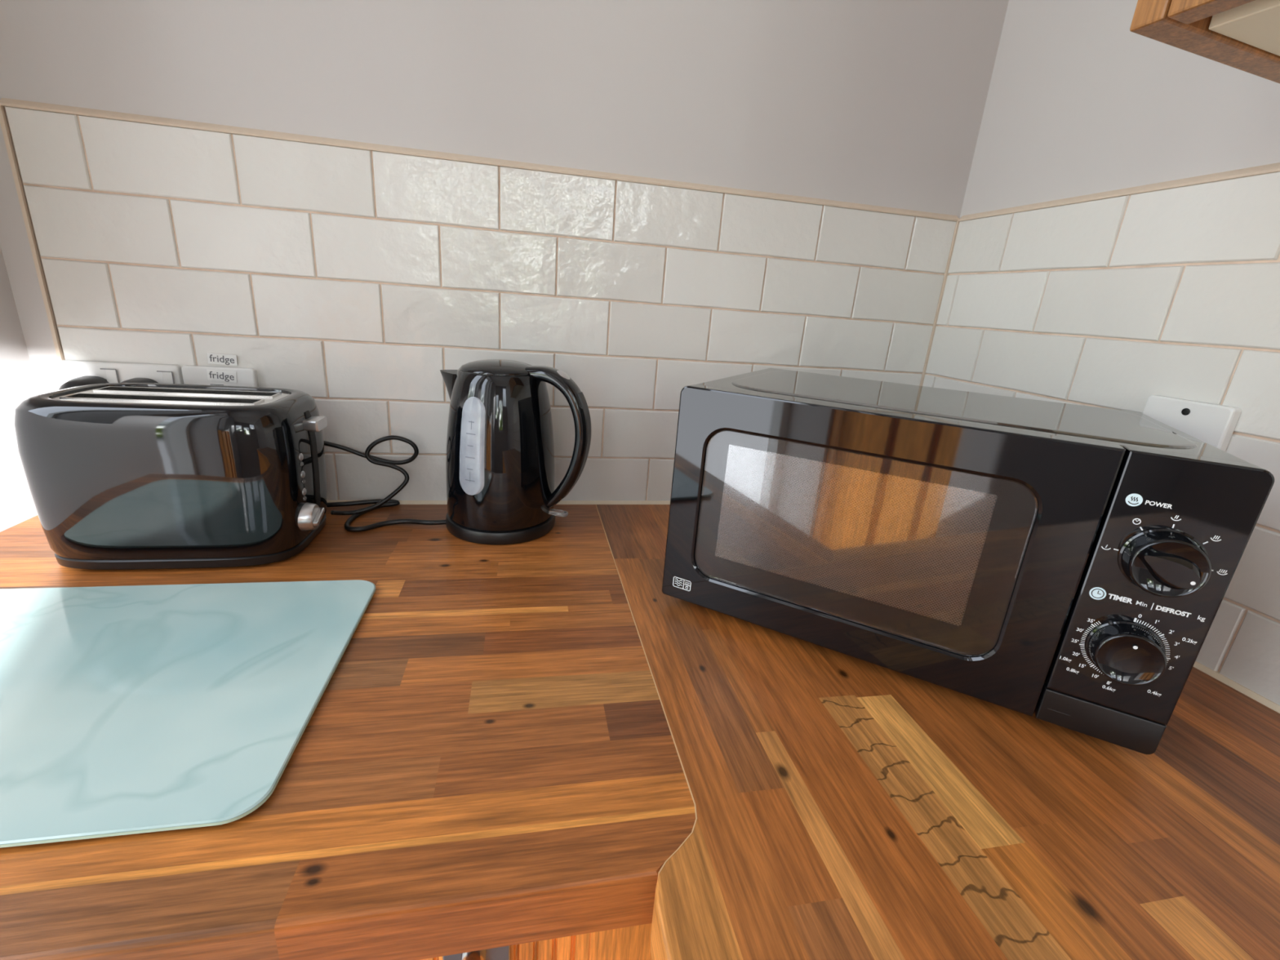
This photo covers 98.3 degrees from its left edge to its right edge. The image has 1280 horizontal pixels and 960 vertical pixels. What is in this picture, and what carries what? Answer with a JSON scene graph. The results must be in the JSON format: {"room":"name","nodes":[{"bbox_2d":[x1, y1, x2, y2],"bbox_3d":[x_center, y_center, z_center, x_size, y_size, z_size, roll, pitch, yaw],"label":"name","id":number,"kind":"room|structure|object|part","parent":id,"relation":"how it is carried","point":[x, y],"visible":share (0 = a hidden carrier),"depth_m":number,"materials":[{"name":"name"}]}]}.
{"room":"kitchen","nodes":[
{"label":"kitchen","id":0,"kind":"room"},
{"bbox_2d":[0,245,38,532],"bbox_3d":[-0.581,0.189,-0.789,0.260,2.650,3.240,1,18,-12],"label":"window","id":1,"kind":"structure","parent":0,"point":[17,380],"depth_m":0.66,"materials":[{"name":"white glass"}]},
{"bbox_2d":[0,0,1008,394],"bbox_3d":[-0.144,-0.292,0.819,1.483,2.650,0.114,1,18,-12],"label":"wall","id":2,"kind":"structure","parent":0,"point":[881,103],"depth_m":0.70,"materials":[{"name":"grey paint"}]},
{"bbox_2d":[0,105,65,382],"bbox_3d":[-0.713,-0.191,0.672,0.004,0.466,0.006,1,18,-12],"label":"trim","id":3,"kind":"structure","parent":2,"relation":"attached to","point":[4,123],"depth_m":0.64,"materials":[{"name":"beige tile"}]},
{"bbox_2d":[0,97,958,221],"bbox_3d":[-0.104,-0.406,0.724,1.206,0.009,0.007,1,18,-12],"label":"trim","id":4,"kind":"structure","parent":2,"relation":"attached to","point":[4,102],"depth_m":0.69,"materials":[{"name":"beige tile"}]},
{"bbox_2d":[4,106,956,500],"bbox_3d":[-0.120,-0.182,0.795,1.204,0.464,0.003,1,18,-12],"label":"wall tiles","id":5,"kind":"structure","parent":2,"relation":"attached to","point":[348,279],"depth_m":0.75,"materials":[{"name":"beige tile"}]},
{"bbox_2d":[58,360,183,383],"bbox_3d":[-0.652,-0.105,0.704,0.128,0.086,0.011,1,18,-12],"label":"double socket","id":6,"kind":"object","parent":5,"relation":"attached to","point":[113,371],"visible":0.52,"depth_m":0.69,"materials":[{"name":"white plastic"}]},
{"bbox_2d":[58,375,108,390],"bbox_3d":[-0.679,-0.099,0.676,0.047,0.051,0.038,1,18,-12],"label":"plug","id":7,"kind":"object","parent":6,"relation":"attached to","point":[86,380],"visible":0.23,"depth_m":0.67,"materials":[{"name":"black plastic"}]},
{"bbox_2d":[104,369,119,382],"bbox_3d":[-0.658,-0.128,0.690,0.012,0.019,0.003,1,18,-12],"label":"switch","id":8,"kind":"object","parent":6,"relation":"attached to","point":[111,375],"depth_m":0.69,"materials":[{"name":"white plastic"}]},
{"bbox_2d":[120,377,157,382],"bbox_3d":[-0.626,-0.099,0.687,0.047,0.051,0.038,1,18,-12],"label":"plug","id":9,"kind":"object","parent":6,"relation":"attached to","point":[134,380],"visible":0.05,"depth_m":0.69,"materials":[{"name":"black plastic"}]},
{"bbox_2d":[160,372,174,383],"bbox_3d":[-0.599,-0.128,0.703,0.012,0.019,0.003,1,18,-12],"label":"switch","id":10,"kind":"object","parent":6,"relation":"attached to","point":[166,377],"depth_m":0.70,"materials":[{"name":"white plastic"}]},
{"bbox_2d":[181,364,258,386],"bbox_3d":[-0.546,-0.104,0.725,0.083,0.086,0.012,1,18,-12],"label":"switch plate","id":11,"kind":"object","parent":5,"relation":"attached to","point":[192,375],"visible":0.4,"depth_m":0.71,"materials":[{"name":"white plastic"}]},
{"bbox_2d":[206,368,236,382],"bbox_3d":[-0.539,-0.134,0.713,0.034,0.016,0.001,1,18,-12],"label":"sticker","id":12,"kind":"object","parent":11,"relation":"attached to","point":[212,375],"visible":1,"depth_m":0.71,"materials":[{"name":"white paper"}]},
{"bbox_2d":[207,352,237,365],"bbox_3d":[-0.539,-0.156,0.714,0.034,0.015,0.001,1,18,-12],"label":"sticker","id":13,"kind":"object","parent":5,"relation":"attached to","point":[213,358],"visible":1,"depth_m":0.71,"materials":[{"name":"white paper"}]},
{"bbox_2d":[327,499,670,504],"bbox_3d":[-0.137,0.035,0.862,1.206,0.006,0.008,1,18,-12],"label":"trim","id":14,"kind":"structure","parent":2,"relation":"attached to","point":[402,502],"depth_m":0.87,"materials":[{"name":"beige"}]},
{"bbox_2d":[960,0,1279,217],"bbox_3d":[0.883,0.201,-0.480,0.120,2.650,3.240,0,18,-14],"label":"wall","id":15,"kind":"structure","parent":0,"point":[1079,102],"depth_m":0.65,"materials":[{"name":"grey paint"}]},
{"bbox_2d":[920,217,959,386],"bbox_3d":[0.472,-0.179,0.918,0.007,0.465,0.008,1,18,-12],"label":"trim","id":16,"kind":"structure","parent":15,"relation":"attached to","point":[946,273],"depth_m":0.88,"materials":[{"name":"beige tile"}]},
{"bbox_2d":[922,171,1279,705],"bbox_3d":[0.637,0.049,0.251,0.003,0.464,1.444,0,18,-14],"label":"wall tiles","id":17,"kind":"structure","parent":15,"relation":"attached to","point":[1117,303],"depth_m":0.60,"materials":[{"name":"beige tile"}]},
{"bbox_2d":[1142,395,1241,451],"bbox_3d":[0.551,-0.040,0.567,0.011,0.084,0.076,0,18,-14],"label":"wall plate","id":18,"kind":"object","parent":17,"relation":"attached to","point":[1214,424],"visible":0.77,"depth_m":0.55,"materials":[{"name":"white plastic"}]},
{"bbox_2d":[959,162,1279,221],"bbox_3d":[0.654,-0.174,0.179,0.007,0.009,1.444,0,18,-14],"label":"trim","id":19,"kind":"structure","parent":15,"relation":"attached to","point":[1274,167],"depth_m":0.61,"materials":[{"name":"beige tile"}]},
{"bbox_2d":[1129,0,1279,83],"bbox_3d":[0.559,-0.492,0.001,0.318,0.671,0.613,-2,19,-19],"label":"upper cabinet","id":20,"kind":"object","parent":15,"relation":"attached to","point":[1244,35],"visible":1,"depth_m":0.32,"materials":[{"name":"brown wood"}]},
{"bbox_3d":[0.420,-0.485,-0.056,0.019,0.671,0.594,-2,19,-19],"label":"door","id":21,"kind":"part","parent":20,"relation":"part of","materials":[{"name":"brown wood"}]},
{"bbox_3d":[0.556,-0.181,0.098,0.280,0.016,0.594,-2,19,-19],"label":"panel","id":22,"kind":"part","parent":20,"relation":"part of","materials":[{"name":"beige wood"}]},
{"bbox_2d":[1192,661,1279,713],"bbox_3d":[0.618,0.266,0.319,0.008,0.006,1.444,0,18,-14],"label":"trim","id":23,"kind":"structure","parent":15,"relation":"attached to","point":[1215,674],"depth_m":0.52,"materials":[{"name":"beige"}]},
{"bbox_3d":[0.126,1.407,-0.235,1.613,0.100,3.240,1,18,-12],"label":"floor","id":24,"kind":"structure","parent":0,"visible":0},
{"bbox_2d":[421,923,651,959],"bbox_3d":[-0.381,0.578,0.659,0.644,0.860,0.584,1,18,-12],"label":"base cabinet","id":25,"kind":"object","parent":24,"relation":"on","point":[629,943],"visible":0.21,"depth_m":0.35,"materials":[{"name":"brown wood"}]},
{"bbox_2d":[0,504,697,959],"bbox_3d":[-0.361,0.146,0.534,0.707,0.040,0.599,1,18,-12],"label":"countertop","id":26,"kind":"structure","parent":25,"relation":"on","point":[490,758],"depth_m":0.36,"materials":[{"name":"brown wood"}]},
{"bbox_2d":[0,579,375,848],"bbox_3d":[-0.446,0.152,0.418,0.400,0.006,0.291,1,18,-12],"label":"chopping board","id":27,"kind":"object","parent":26,"relation":"on","point":[132,709],"visible":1,"depth_m":0.41,"materials":[{"name":"teal glass"}]},
{"bbox_2d":[13,382,418,569],"bbox_3d":[-0.480,-0.016,0.656,0.378,0.176,0.193,1,18,-12],"label":"toaster","id":28,"kind":"object","parent":26,"relation":"on","point":[119,476],"visible":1,"depth_m":0.57,"materials":[{"name":"black plastic"}]},
{"bbox_3d":[-0.506,-0.071,0.614,0.195,0.047,0.107,1,18,-12],"label":"slot plate","id":29,"kind":"part","parent":28,"relation":"part of","materials":[{"name":"silver metal"}]},
{"bbox_3d":[-0.383,0.043,0.641,0.015,0.033,0.033,1,18,-12],"label":"browning knob","id":30,"kind":"part","parent":28,"relation":"part of","materials":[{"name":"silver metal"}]},
{"bbox_3d":[-0.380,-0.065,0.640,0.024,0.013,0.033,1,18,-12],"label":"lever","id":31,"kind":"part","parent":28,"relation":"part of","materials":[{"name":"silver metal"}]},
{"bbox_3d":[-0.494,-0.015,0.728,0.378,0.121,0.055,1,18,-12],"label":"power cord","id":32,"kind":"part","parent":28,"relation":"part of","materials":[{"name":"black plastic"}]},
{"bbox_2d":[327,359,591,544],"bbox_3d":[-0.347,-0.047,0.706,0.560,0.225,0.148,1,18,-12],"label":"kettle","id":33,"kind":"object","parent":26,"relation":"on","point":[500,455],"visible":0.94,"depth_m":0.69,"materials":[{"name":"black plastic"}]},
{"bbox_3d":[-0.445,-0.012,0.722,0.376,0.133,0.101,1,18,-12],"label":"power cord","id":34,"kind":"part","parent":33,"relation":"part of","materials":[{"name":"black plastic"}]},
{"bbox_3d":[-0.234,-0.113,0.723,0.046,0.056,0.044,-5,20,-28],"label":"spout","id":35,"kind":"part","parent":33,"relation":"part of","materials":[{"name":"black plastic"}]},
{"bbox_3d":[-0.177,-0.146,0.707,0.100,0.013,0.100,1,18,-12],"label":"lid","id":36,"kind":"part","parent":33,"relation":"part of","materials":[{"name":"black plastic"}]},
{"bbox_3d":[-0.106,-0.050,0.718,0.082,0.188,0.033,8,18,12],"label":"handle","id":37,"kind":"part","parent":33,"relation":"part of","materials":[{"name":"black plastic"}]},
{"bbox_2d":[548,508,568,517],"bbox_3d":[-0.112,0.044,0.748,0.030,0.008,0.015,8,18,12],"label":"switch","id":38,"kind":"object","parent":33,"relation":"attached to","point":[552,513],"depth_m":0.74,"materials":[{"name":"clear plastic"}]},
{"bbox_3d":[-0.102,0.332,0.349,0.039,0.156,0.005,1,18,-12],"label":"handle","id":39,"kind":"part","parent":25,"relation":"part of","materials":[{"name":"silver metal"}]},
{"bbox_3d":[-0.282,0.602,0.416,0.459,0.737,0.020,1,18,-12],"label":"door","id":40,"kind":"part","parent":25,"relation":"part of","materials":[{"name":"brown wood"}]},
{"bbox_3d":[0.322,0.795,0.147,0.545,0.860,0.780,1,18,-12],"label":"base cabinet","id":41,"kind":"object","parent":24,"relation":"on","visible":0},
{"bbox_2d":[595,504,1279,959],"bbox_3d":[0.331,0.277,0.288,0.628,0.040,1.402,1,18,-12],"label":"countertop","id":42,"kind":"structure","parent":41,"relation":"on","point":[848,807],"depth_m":0.37,"materials":[{"name":"brown wood"}]},
{"bbox_2d":[662,368,1275,754],"bbox_3d":[0.274,0.033,0.583,0.412,0.236,0.305,13,20,26],"label":"microwave","id":43,"kind":"object","parent":42,"relation":"on","point":[1073,566],"visible":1,"depth_m":0.45,"materials":[{"name":"black metal"}]},
{"bbox_3d":[0.177,0.050,0.491,0.267,0.154,0.003,13,20,26],"label":"door glass","id":44,"kind":"part","parent":43,"relation":"part of","materials":[{"name":"black glass"}]},
{"bbox_3d":[0.182,0.049,0.494,0.337,0.224,0.018,13,20,26],"label":"door","id":45,"kind":"part","parent":43,"relation":"part of","materials":[{"name":"black plastic"}]},
{"bbox_3d":[0.296,-0.083,0.565,0.374,0.002,0.230,13,20,26],"label":"panel","id":46,"kind":"part","parent":43,"relation":"part of","materials":[{"name":"black metal"}]},
{"bbox_3d":[0.284,0.021,0.598,0.404,0.219,0.264,13,20,26],"label":"casing","id":47,"kind":"part","parent":43,"relation":"part of","materials":[{"name":"black metal"}]},
{"bbox_3d":[0.364,0.077,0.398,0.074,0.194,0.018,13,20,26],"label":"control panel","id":48,"kind":"part","parent":43,"relation":"part of","materials":[{"name":"black plastic"}]}
]}

